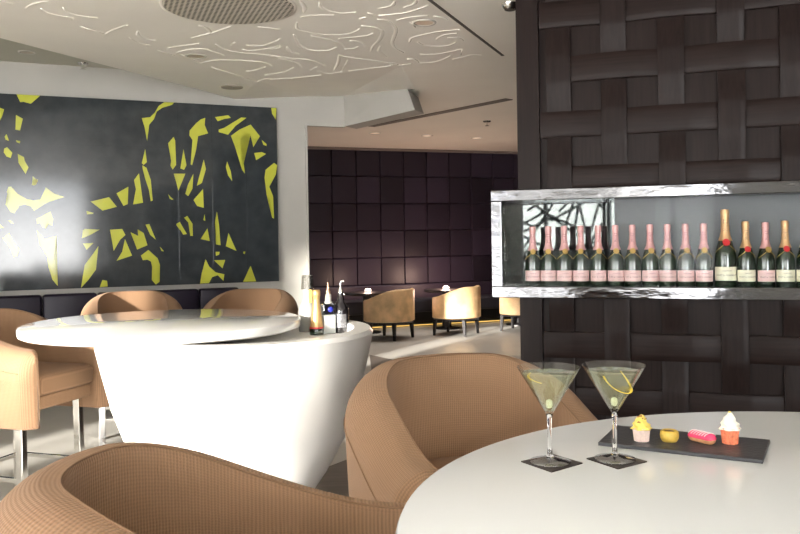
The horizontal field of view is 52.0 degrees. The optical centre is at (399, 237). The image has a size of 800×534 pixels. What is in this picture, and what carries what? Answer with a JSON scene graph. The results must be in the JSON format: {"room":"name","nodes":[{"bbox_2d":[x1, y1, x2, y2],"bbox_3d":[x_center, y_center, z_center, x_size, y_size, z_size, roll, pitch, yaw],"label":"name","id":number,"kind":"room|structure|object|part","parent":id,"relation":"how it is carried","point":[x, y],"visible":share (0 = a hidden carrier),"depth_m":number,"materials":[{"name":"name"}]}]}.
{"room":"cocktail bar lounge","nodes":[
{"label":"cocktail bar lounge","id":0,"kind":"room"},
{"bbox_2d":[0,38,117,68],"bbox_3d":[-5.122,-1.663,2.360,2.402,0.120,14.798,-1,0,22],"label":"ceiling","id":1,"kind":"structure","parent":0,"point":[9,49],"depth_m":7.40,"materials":[{"name":"beige paint"}]},
{"bbox_2d":[18,50,35,54],"bbox_3d":[-3.271,-1.628,7.191,0.150,0.007,0.150,-1,0,0],"label":"recessed light","id":2,"kind":"object","parent":1,"relation":"in","point":[28,52],"visible":1,"depth_m":7.19,"materials":[{"name":"beige"}]},
{"bbox_2d":[77,62,88,69],"bbox_3d":[-2.963,-1.605,7.665,0.100,0.062,0.100,-1,0,0],"label":"sprinkler","id":3,"kind":"object","parent":1,"relation":"attached to","point":[79,63],"visible":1,"depth_m":7.65,"materials":[{"name":"silver metal"}]},
{"bbox_2d":[0,61,344,316],"bbox_3d":[-2.481,-0.163,8.091,4.128,3.200,0.070,-1,0,-24],"label":"wall","id":4,"kind":"structure","parent":0,"point":[293,113],"depth_m":8.47,"materials":[{"name":"white paint"}]},
{"bbox_2d":[0,93,278,290],"bbox_3d":[-2.751,-0.431,7.895,3.222,1.805,0.053,-1,0,-24],"label":"wall artwork","id":5,"kind":"object","parent":4,"relation":"attached to","point":[95,192],"visible":1,"depth_m":7.94},
{"bbox_2d":[305,125,309,288],"bbox_3d":[-0.992,0.109,8.740,0.020,2.612,0.090,-1,0,-24],"label":"trim","id":6,"kind":"structure","parent":4,"relation":"attached to","point":[306,143],"depth_m":8.70,"materials":[{"name":"white paint"}]},
{"bbox_2d":[344,89,423,128],"bbox_3d":[-0.187,-1.488,8.675,0.405,0.539,1.471,-1,0,-38],"label":"trim","id":7,"kind":"structure","parent":4,"relation":"attached to","point":[367,109],"depth_m":8.46,"materials":[{"name":"white paint"}]},
{"bbox_2d":[0,0,517,151],"bbox_3d":[0.689,-1.509,6.975,14.577,0.104,20.050,-1,0,0],"label":"ceiling","id":8,"kind":"structure","parent":0,"point":[449,83],"depth_m":6.35,"materials":[{"name":"paint"}]},
{"bbox_2d":[185,54,206,58],"bbox_3d":[-1.599,-1.423,6.426,0.170,0.007,0.170,-1,0,0],"label":"recessed light","id":9,"kind":"object","parent":8,"relation":"in","point":[191,56],"visible":1,"depth_m":6.43,"materials":[{"name":"beige"}]},
{"bbox_2d":[159,0,296,23],"bbox_3d":[-1.057,-1.428,5.069,0.830,0.012,0.830,-1,0,-20],"label":"ceiling vent","id":10,"kind":"object","parent":8,"relation":"in","point":[209,11],"visible":1,"depth_m":5.12,"materials":[{"name":"metal"}]},
{"bbox_2d":[221,85,242,89],"bbox_3d":[-1.587,-1.422,7.746,0.210,0.008,0.210,-1,0,0],"label":"recessed light","id":11,"kind":"object","parent":8,"relation":"attached to","point":[229,87],"visible":1,"depth_m":7.73,"materials":[{"name":"beige"}]},
{"bbox_2d":[411,19,435,26],"bbox_3d":[0.162,-1.449,5.527,0.170,0.007,0.170,-1,0,0],"label":"recessed light","id":12,"kind":"object","parent":8,"relation":"in","point":[421,22],"visible":1,"depth_m":5.52,"materials":[{"name":"beige"}]},
{"bbox_2d":[369,98,512,126],"bbox_3d":[0.387,-1.451,9.607,0.110,0.008,2.465,-1,0,-38],"label":"air slot","id":13,"kind":"object","parent":8,"relation":"attached to","point":[504,99],"visible":0.93,"depth_m":9.40,"materials":[{"name":"brown"}]},
{"bbox_2d":[428,0,503,55],"bbox_3d":[0.312,-1.454,5.319,0.022,0.006,2.708,-1,0,22],"label":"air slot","id":14,"kind":"structure","parent":8,"relation":"attached to","point":[430,1],"depth_m":5.61,"materials":[{"name":"grey"}]},
{"bbox_2d":[501,0,514,11],"bbox_3d":[0.684,-1.438,5.096,0.110,0.045,0.110,-1,0,0],"label":"ceiling spotlight","id":15,"kind":"object","parent":8,"relation":"attached to","point":[509,6],"visible":0.81,"depth_m":5.06,"materials":[{"name":"silver metal"}]},
{"bbox_2d":[0,318,520,501],"bbox_3d":[0.073,1.447,5.988,13.898,0.104,22.023,-1,0,0],"label":"floor","id":16,"kind":"structure","parent":0,"point":[55,435],"depth_m":6.86,"materials":[{"name":"stone"}]},
{"bbox_2d":[0,308,109,486],"bbox_3d":[-2.031,0.909,4.352,0.756,1.045,0.699,-1,0,18],"label":"counter chair","id":17,"kind":"object","parent":16,"relation":"on","point":[34,378],"visible":0.66,"depth_m":4.21,"materials":[{"name":"brown leather"}]},
{"bbox_3d":[-2.146,1.177,4.612,0.050,0.511,0.045,-1,0,18],"label":"leg","id":18,"kind":"part","parent":17,"relation":"part of","materials":[{"name":"silver metal"}]},
{"bbox_3d":[-1.883,1.138,4.084,0.050,0.581,0.045,-1,0,18],"label":"leg","id":19,"kind":"part","parent":17,"relation":"part of","materials":[{"name":"silver metal"}]},
{"bbox_3d":[-2.013,1.210,4.348,0.434,0.020,0.446,-1,0,18],"label":"foot rail","id":20,"kind":"part","parent":17,"relation":"part of","materials":[{"name":"silver metal"}]},
{"bbox_2d":[38,361,92,395],"bbox_3d":[-1.997,0.735,4.340,0.590,0.110,0.460,-1,0,18],"label":"seat cushion","id":21,"kind":"object","parent":17,"relation":"on","point":[56,378],"depth_m":4.28,"materials":[{"name":"brown fabric"}]},
{"bbox_3d":[-2.003,0.825,4.343,0.572,0.070,0.456,-1,0,18],"label":"seat","id":22,"kind":"part","parent":17,"relation":"part of","materials":[{"name":"brown fabric"}]},
{"bbox_3d":[-1.756,1.137,4.489,0.050,0.581,0.045,-1,0,18],"label":"leg","id":23,"kind":"part","parent":17,"relation":"part of","materials":[{"name":"silver metal"}]},
{"bbox_2d":[0,287,238,318],"bbox_3d":[-2.856,0.980,7.548,2.870,0.925,0.575,-1,0,-24],"label":"banquette","id":24,"kind":"object","parent":16,"relation":"on","point":[69,304],"visible":0.16,"depth_m":7.63,"materials":[{"name":"brown leather"}]},
{"bbox_2d":[0,295,41,316],"bbox_3d":[-3.785,0.797,7.379,1.032,0.530,0.130,-1,0,-24],"label":"cushion","id":25,"kind":"object","parent":24,"relation":"on","point":[29,303],"depth_m":7.47,"materials":[{"name":"black leather"}]},
{"bbox_2d":[43,292,96,318],"bbox_3d":[-3.091,0.786,7.688,0.472,0.530,0.130,-1,0,-24],"label":"cushion","id":26,"kind":"object","parent":24,"relation":"on","point":[69,304],"depth_m":7.61,"materials":[{"name":"black leather"}]},
{"bbox_2d":[152,289,198,308],"bbox_3d":[-2.225,0.773,8.073,0.473,0.530,0.130,-1,0,-24],"label":"cushion","id":27,"kind":"object","parent":24,"relation":"on","point":[187,298],"depth_m":8.06,"materials":[{"name":"black leather"}]},
{"bbox_2d":[198,287,238,308],"bbox_3d":[-1.822,0.767,8.253,0.394,0.530,0.130,-1,0,-24],"label":"cushion","id":28,"kind":"object","parent":24,"relation":"on","point":[205,295],"depth_m":8.15,"materials":[{"name":"black leather"}]},
{"bbox_2d":[80,290,181,445],"bbox_3d":[-1.857,0.906,5.725,0.699,1.045,0.756,-1,0,-21],"label":"counter chair","id":29,"kind":"object","parent":16,"relation":"on","point":[119,301],"visible":0.31,"depth_m":5.89,"materials":[{"name":"brown leather"}]},
{"bbox_3d":[-1.976,1.140,5.446,0.045,0.581,0.050,-1,0,-21],"label":"leg","id":30,"kind":"part","parent":29,"relation":"part of","materials":[{"name":"silver metal"}]},
{"bbox_3d":[-1.848,1.208,5.712,0.446,0.020,0.434,-1,0,-21],"label":"foot rail","id":31,"kind":"part","parent":29,"relation":"part of","materials":[{"name":"silver metal"}]},
{"bbox_2d":[0,442,405,533],"bbox_3d":[-0.260,0.882,1.323,0.756,1.045,0.699,-1,0,-6],"label":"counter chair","id":32,"kind":"object","parent":16,"relation":"on","point":[122,487],"visible":0.92,"depth_m":1.51,"materials":[{"name":"brown leather"}]},
{"bbox_2d":[94,320,372,487],"bbox_3d":[-0.806,0.935,4.100,1.354,0.955,1.354,-1,0,0],"label":"bar counter","id":33,"kind":"object","parent":16,"relation":"on","point":[275,405],"depth_m":3.56,"materials":[{"name":"white plastic"}]},
{"bbox_2d":[16,309,300,346],"bbox_3d":[-1.190,0.440,4.150,1.366,0.045,1.366,-1,0,0],"label":"tabletop","id":34,"kind":"object","parent":33,"relation":"on","point":[179,326],"visible":1,"depth_m":3.83,"materials":[{"name":"white"}]},
{"bbox_2d":[299,283,313,331],"bbox_3d":[-0.497,0.351,4.420,0.100,0.302,0.100,-1,0,0],"label":"carafe","id":35,"kind":"object","parent":33,"relation":"on","point":[305,309],"visible":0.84,"depth_m":4.38,"materials":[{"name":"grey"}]},
{"bbox_2d":[310,290,323,334],"bbox_3d":[-0.434,0.385,4.260,0.074,0.233,0.074,-1,0,0],"label":"champagne bottle","id":36,"kind":"object","parent":33,"relation":"on","point":[316,324],"visible":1,"depth_m":4.24,"materials":[{"name":"gold glass"}]},
{"bbox_2d":[322,282,335,333],"bbox_3d":[-0.375,0.367,4.298,0.072,0.268,0.060,-1,0,-20],"label":"bottle","id":37,"kind":"object","parent":33,"relation":"on","point":[328,320],"visible":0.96,"depth_m":4.28,"materials":[{"name":"grey glass"}]},
{"bbox_2d":[333,280,348,332],"bbox_3d":[-0.313,0.361,4.340,0.082,0.278,0.083,-1,0,0],"label":"bottle","id":38,"kind":"object","parent":33,"relation":"on","point":[341,312],"visible":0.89,"depth_m":4.31,"materials":[{"name":"black glass"}]},
{"bbox_2d":[203,288,297,314],"bbox_3d":[-1.071,0.894,5.773,0.699,1.045,0.756,-1,0,9],"label":"counter chair","id":39,"kind":"object","parent":16,"relation":"on","point":[270,299],"visible":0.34,"depth_m":5.98,"materials":[{"name":"brown leather"}]},
{"bbox_2d":[344,291,387,333],"bbox_3d":[-0.483,1.107,12.200,0.690,0.600,0.690,-1,0,0],"label":"table","id":40,"kind":"object","parent":16,"relation":"on","point":[366,295],"visible":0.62,"depth_m":12.12,"materials":[{"name":"black wood"}]},
{"bbox_2d":[363,288,414,340],"bbox_3d":[-0.142,1.052,11.443,0.688,0.700,0.730,-1,0,32],"label":"armchair","id":41,"kind":"object","parent":16,"relation":"on","point":[393,307],"visible":0.99,"depth_m":11.13,"materials":[{"name":"leather"}]},
{"bbox_3d":[-0.223,1.288,11.763,0.052,0.230,0.052,-1,0,32],"label":"leg","id":42,"kind":"part","parent":41,"relation":"part of","materials":[{"name":"black wood"}]},
{"bbox_3d":[-0.152,1.165,11.450,0.660,0.025,0.660,-1,0,32],"label":"seat frame","id":43,"kind":"part","parent":41,"relation":"part of","materials":[{"name":"black wood"}]},
{"bbox_3d":[-0.078,1.286,11.137,0.052,0.230,0.052,-1,0,32],"label":"leg","id":44,"kind":"part","parent":41,"relation":"part of","materials":[{"name":"black wood"}]},
{"bbox_3d":[0.162,1.283,11.522,0.052,0.230,0.052,-1,0,32],"label":"leg","id":45,"kind":"part","parent":41,"relation":"part of","materials":[{"name":"black wood"}]},
{"bbox_2d":[310,281,510,327],"bbox_3d":[0.074,1.065,13.060,9.000,0.633,0.535,-1,0,-20],"label":"banquette","id":46,"kind":"object","parent":16,"relation":"on","point":[490,306],"visible":0.04,"depth_m":13.09,"materials":[{"name":"brown leather"}]},
{"bbox_3d":[-0.010,0.880,13.278,9.000,0.260,0.070,-1,0,-20],"label":"backrest","id":47,"kind":"part","parent":46,"relation":"part of","materials":[{"name":"leather"}]},
{"bbox_3d":[0.080,1.069,13.044,9.000,0.200,0.500,-1,0,-20],"label":"seat","id":48,"kind":"part","parent":46,"relation":"part of","materials":[{"name":"black leather"}]},
{"bbox_2d":[424,288,459,329],"bbox_3d":[0.716,1.089,12.620,0.690,0.600,0.690,-1,0,0],"label":"table","id":49,"kind":"object","parent":16,"relation":"on","point":[432,290],"visible":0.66,"depth_m":12.52,"materials":[{"name":"black wood"}]},
{"bbox_2d":[432,285,480,336],"bbox_3d":[0.818,1.038,11.813,0.688,0.700,0.730,-1,0,28],"label":"armchair","id":50,"kind":"object","parent":16,"relation":"on","point":[463,304],"visible":1,"depth_m":11.51,"materials":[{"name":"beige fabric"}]},
{"bbox_3d":[0.502,1.278,11.726,0.052,0.230,0.052,-1,0,28],"label":"leg","id":51,"kind":"part","parent":50,"relation":"part of","materials":[{"name":"black wood"}]},
{"bbox_3d":[0.715,1.274,12.127,0.052,0.230,0.052,-1,0,28],"label":"leg","id":52,"kind":"part","parent":50,"relation":"part of","materials":[{"name":"black wood"}]},
{"bbox_3d":[0.807,1.151,11.820,0.660,0.025,0.660,-1,0,28],"label":"seat frame","id":53,"kind":"part","parent":50,"relation":"part of","materials":[{"name":"black wood"}]},
{"bbox_3d":[0.903,1.272,11.513,0.052,0.230,0.052,-1,0,28],"label":"leg","id":54,"kind":"part","parent":50,"relation":"part of","materials":[{"name":"black wood"}]},
{"bbox_3d":[1.117,1.268,11.914,0.052,0.230,0.052,-1,0,28],"label":"leg","id":55,"kind":"part","parent":50,"relation":"part of","materials":[{"name":"black wood"}]},
{"bbox_2d":[344,353,597,502],"bbox_3d":[0.211,0.871,2.214,0.699,1.045,0.756,-1,0,-18],"label":"armchair","id":56,"kind":"object","parent":16,"relation":"on","point":[409,418],"visible":0.61,"depth_m":2.39,"materials":[{"name":"brown leather"}]},
{"bbox_2d":[429,456,461,470],"bbox_3d":[0.220,0.698,2.178,0.460,0.110,0.590,-1,0,-18],"label":"seat cushion","id":57,"kind":"object","parent":56,"relation":"on","point":[439,462],"depth_m":2.39,"materials":[{"name":"brown fabric"}]},
{"bbox_2d":[499,298,519,330],"bbox_3d":[1.828,1.023,12.213,0.688,0.700,0.730,-1,0,28],"label":"armchair","id":58,"kind":"object","parent":16,"relation":"on","point":[509,307],"visible":0.29,"depth_m":11.96,"materials":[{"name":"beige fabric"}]},
{"bbox_3d":[1.512,1.262,12.126,0.052,0.230,0.052,-1,0,28],"label":"leg","id":59,"kind":"part","parent":58,"relation":"part of","materials":[{"name":"black wood"}]},
{"bbox_3d":[1.817,1.135,12.220,0.660,0.025,0.660,-1,0,28],"label":"seat frame","id":60,"kind":"part","parent":58,"relation":"part of","materials":[{"name":"black wood"}]},
{"bbox_3d":[1.725,1.259,12.527,0.052,0.230,0.052,-1,0,28],"label":"leg","id":61,"kind":"part","parent":58,"relation":"part of","materials":[{"name":"black wood"}]},
{"bbox_2d":[506,317,519,325],"bbox_3d":[1.876,1.072,13.000,0.690,0.600,0.690,-1,0,0],"label":"table","id":62,"kind":"object","parent":16,"relation":"on","point":[517,319],"visible":0.16,"depth_m":12.93,"materials":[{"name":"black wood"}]},
{"bbox_2d":[396,411,799,533],"bbox_3d":[0.742,0.887,1.106,1.484,0.996,1.484,-1,0,0],"label":"round table","id":63,"kind":"object","parent":16,"relation":"on","point":[488,489],"visible":0.9,"depth_m":1.29,"materials":[{"name":"white"}]},
{"bbox_2d":[521,454,582,472],"bbox_3d":[0.267,0.395,1.442,0.086,0.002,0.079,-1,0,-36],"label":"coaster","id":64,"kind":"object","parent":63,"relation":"on","point":[573,462],"visible":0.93,"depth_m":1.43,"materials":[{"name":"black stone"}]},
{"bbox_2d":[517,367,580,466],"bbox_3d":[0.263,0.310,1.443,0.111,0.168,0.111,-1,0,0],"label":"martini glass","id":65,"kind":"object","parent":64,"relation":"on","point":[549,403],"visible":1,"depth_m":1.44,"materials":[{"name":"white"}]},
{"bbox_2d":[517,367,580,413],"bbox_3d":[0.262,0.269,1.443,0.111,0.084,0.111,-1,0,0],"label":"bowl","id":66,"kind":"object","parent":65,"relation":"on","point":[549,403],"depth_m":1.44,"materials":[{"name":"clear glass"}]},
{"bbox_3d":[0.263,0.348,1.443,0.016,0.080,0.016,-1,0,0],"label":"stem","id":67,"kind":"part","parent":65,"relation":"part of","materials":[{"name":"clear glass"}]},
{"bbox_2d":[587,455,646,468],"bbox_3d":[0.383,0.393,1.450,0.076,0.002,0.078,-1,0,-31],"label":"coaster","id":68,"kind":"object","parent":63,"relation":"on","point":[638,461],"visible":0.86,"depth_m":1.43,"materials":[{"name":"black stone"}]},
{"bbox_2d":[582,365,645,464],"bbox_3d":[0.380,0.308,1.454,0.111,0.168,0.111,-1,0,0],"label":"martini glass","id":69,"kind":"object","parent":68,"relation":"on","point":[614,401],"visible":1,"depth_m":1.45,"materials":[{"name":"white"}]},
{"bbox_2d":[582,365,645,409],"bbox_3d":[0.379,0.267,1.454,0.111,0.084,0.111,-1,0,0],"label":"bowl","id":70,"kind":"object","parent":69,"relation":"on","point":[614,401],"depth_m":1.45,"materials":[{"name":"clear glass"}]},
{"bbox_3d":[0.381,0.346,1.454,0.016,0.080,0.016,-1,0,0],"label":"stem","id":71,"kind":"part","parent":69,"relation":"part of","materials":[{"name":"clear glass"}]},
{"bbox_2d":[598,425,769,463],"bbox_3d":[0.537,0.389,1.556,0.291,0.007,0.158,-1,0,28],"label":"slate board","id":72,"kind":"object","parent":63,"relation":"on","point":[752,450],"visible":0.76,"depth_m":1.52,"materials":[{"name":"black stone"}]},
{"bbox_2d":[630,414,651,441],"bbox_3d":[0.460,0.361,1.564,0.043,0.050,0.038,-1,0,0],"label":"cupcake","id":73,"kind":"object","parent":72,"relation":"on","point":[641,428],"visible":1,"depth_m":1.55,"materials":[{"name":"food"}]},
{"bbox_2d":[632,426,650,441],"bbox_3d":[0.460,0.374,1.564,0.035,0.025,0.035,-1,0,0],"label":"paper cup","id":74,"kind":"object","parent":73,"relation":"on","point":[640,433],"depth_m":1.55,"materials":[{"name":"pink paper"}]},
{"bbox_2d":[660,428,678,442],"bbox_3d":[0.511,0.375,1.557,0.035,0.021,0.035,-1,0,0],"label":"tart","id":75,"kind":"object","parent":72,"relation":"on","point":[668,435],"visible":1,"depth_m":1.54,"materials":[{"name":"yellow food"}]},
{"bbox_2d":[688,429,716,444],"bbox_3d":[0.568,0.374,1.542,0.028,0.022,0.058,-1,0,-32],"label":"eclair","id":76,"kind":"object","parent":72,"relation":"on","point":[695,435],"visible":1,"depth_m":1.53,"materials":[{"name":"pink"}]},
{"bbox_2d":[718,411,740,444],"bbox_3d":[0.617,0.354,1.535,0.043,0.060,0.039,-1,0,0],"label":"cupcake","id":77,"kind":"object","parent":72,"relation":"on","point":[729,428],"visible":1,"depth_m":1.52,"materials":[{"name":"beige food"}]},
{"bbox_2d":[720,426,739,444],"bbox_3d":[0.618,0.369,1.535,0.035,0.029,0.035,-1,0,0],"label":"paper cup","id":78,"kind":"object","parent":77,"relation":"on","point":[729,434],"depth_m":1.52,"materials":[{"name":"orange paper"}]},
{"bbox_2d":[308,149,517,286],"bbox_3d":[-0.065,-0.024,13.388,11.000,2.850,0.166,-1,0,-20],"label":"wall","id":79,"kind":"structure","parent":0,"point":[376,217],"depth_m":13.35,"materials":[{"name":"leather"}]},
{"bbox_2d":[308,146,517,153],"bbox_3d":[-0.052,-1.428,13.297,11.000,0.040,0.050,-1,0,-20],"label":"trim","id":80,"kind":"structure","parent":79,"relation":"attached to","point":[309,147],"depth_m":13.37,"materials":[{"name":"grey"}]},
{"bbox_2d":[515,0,799,419],"bbox_3d":[2.384,-0.061,4.339,3.450,2.850,0.465,-1,0,19],"label":"wall partition","id":81,"kind":"structure","parent":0,"point":[611,93],"depth_m":4.43,"materials":[{"name":"brown leather"}]},
{"bbox_2d":[490,180,799,300],"bbox_3d":[1.712,0.017,4.458,2.400,0.610,0.360,-1,0,19],"label":"display shelf","id":82,"kind":"object","parent":81,"relation":"attached to","point":[513,212],"visible":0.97,"depth_m":4.63,"materials":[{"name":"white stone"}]},
{"bbox_3d":[0.632,0.030,4.853,0.020,0.488,0.320,-1,0,19],"label":"panel","id":83,"kind":"part","parent":82,"relation":"part of","materials":[{"name":"grey mirror"}]},
{"bbox_2d":[525,226,540,285],"bbox_3d":[0.768,0.103,4.742,0.090,0.339,0.090,-1,0,9],"label":"champagne bottle","id":84,"kind":"object","parent":82,"relation":"in","point":[532,262],"visible":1,"depth_m":4.71,"materials":[{"name":"green glass"}]},
{"bbox_2d":[541,226,556,285],"bbox_3d":[0.854,0.102,4.712,0.090,0.339,0.090,-1,0,12],"label":"champagne bottle","id":85,"kind":"object","parent":82,"relation":"in","point":[548,260],"visible":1,"depth_m":4.68,"materials":[{"name":"green glass"}]},
{"bbox_3d":[0.974,0.025,4.891,0.600,0.488,0.020,-1,0,19],"label":"mirror panel","id":86,"kind":"part","parent":82,"relation":"part of","materials":[{"name":"grey metal"}]},
{"bbox_2d":[557,226,572,285],"bbox_3d":[0.939,0.100,4.683,0.090,0.339,0.090,-1,0,2],"label":"champagne bottle","id":87,"kind":"object","parent":82,"relation":"in","point":[564,259],"visible":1,"depth_m":4.65,"materials":[{"name":"green glass"}]},
{"bbox_2d":[573,226,588,285],"bbox_3d":[1.026,0.099,4.652,0.090,0.339,0.090,-1,0,14],"label":"champagne bottle","id":88,"kind":"object","parent":82,"relation":"in","point":[580,260],"visible":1,"depth_m":4.62,"materials":[{"name":"green glass"}]},
{"bbox_2d":[590,225,606,285],"bbox_3d":[1.117,0.098,4.621,0.090,0.339,0.090,-1,0,4],"label":"champagne bottle","id":89,"kind":"object","parent":82,"relation":"in","point":[598,265],"visible":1,"depth_m":4.59,"materials":[{"name":"green glass"}]},
{"bbox_2d":[608,225,623,285],"bbox_3d":[1.207,0.096,4.590,0.090,0.339,0.090,-1,0,8],"label":"champagne bottle","id":90,"kind":"object","parent":82,"relation":"in","point":[615,258],"visible":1,"depth_m":4.56,"materials":[{"name":"green glass"}]},
{"bbox_2d":[624,225,640,285],"bbox_3d":[1.293,0.095,4.560,0.090,0.339,0.090,-1,0,14],"label":"champagne bottle","id":91,"kind":"object","parent":82,"relation":"in","point":[632,264],"visible":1,"depth_m":4.53,"materials":[{"name":"green glass"}]},
{"bbox_2d":[642,224,658,285],"bbox_3d":[1.381,0.094,4.530,0.090,0.339,0.090,-1,0,5],"label":"champagne bottle","id":92,"kind":"object","parent":82,"relation":"in","point":[650,264],"visible":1,"depth_m":4.50,"materials":[{"name":"green glass"}]},
{"bbox_2d":[659,224,676,285],"bbox_3d":[1.468,0.092,4.500,0.090,0.339,0.090,-1,0,14],"label":"champagne bottle","id":93,"kind":"object","parent":82,"relation":"in","point":[667,260],"visible":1,"depth_m":4.47,"materials":[{"name":"green glass"}]},
{"bbox_2d":[677,224,694,285],"bbox_3d":[1.556,0.091,4.469,0.090,0.339,0.090,-1,0,6],"label":"champagne bottle","id":94,"kind":"object","parent":82,"relation":"in","point":[685,261],"visible":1,"depth_m":4.44,"materials":[{"name":"green glass"}]},
{"bbox_2d":[695,223,712,285],"bbox_3d":[1.645,0.090,4.438,0.090,0.339,0.090,-1,0,14],"label":"champagne bottle","id":95,"kind":"object","parent":82,"relation":"in","point":[703,262],"visible":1,"depth_m":4.41,"materials":[{"name":"green glass"}]},
{"bbox_3d":[2.079,0.009,4.508,1.740,0.488,0.020,-1,0,19],"label":"panel","id":96,"kind":"part","parent":82,"relation":"part of","materials":[{"name":"grey"}]},
{"bbox_2d":[715,209,736,286],"bbox_3d":[1.747,0.052,4.403,0.109,0.412,0.109,-1,0,13],"label":"champagne bottle","id":97,"kind":"object","parent":82,"relation":"in","point":[725,254],"visible":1,"depth_m":4.37,"materials":[{"name":"green glass"}]},
{"bbox_2d":[737,221,755,286],"bbox_3d":[1.843,0.084,4.370,0.092,0.346,0.092,-1,0,7],"label":"champagne bottle","id":98,"kind":"object","parent":82,"relation":"in","point":[746,272],"visible":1,"depth_m":4.34,"materials":[{"name":"green glass"}]},
{"bbox_2d":[757,222,774,286],"bbox_3d":[1.934,0.085,4.338,0.090,0.339,0.090,-1,0,-1],"label":"champagne bottle","id":99,"kind":"object","parent":82,"relation":"in","point":[765,258],"visible":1,"depth_m":4.31,"materials":[{"name":"green glass"}]},
{"bbox_2d":[776,221,794,286],"bbox_3d":[2.024,0.081,4.307,0.092,0.346,0.092,-1,0,13],"label":"champagne bottle","id":100,"kind":"object","parent":82,"relation":"in","point":[785,260],"visible":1,"depth_m":4.28,"materials":[{"name":"green glass"}]},
{"bbox_2d":[796,246,799,286],"bbox_3d":[2.115,0.080,4.276,0.092,0.346,0.092,-1,0,11],"label":"champagne bottle","id":101,"kind":"object","parent":82,"relation":"in","point":[798,253],"visible":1,"depth_m":4.27,"materials":[{"name":"green glass"}]}
]}

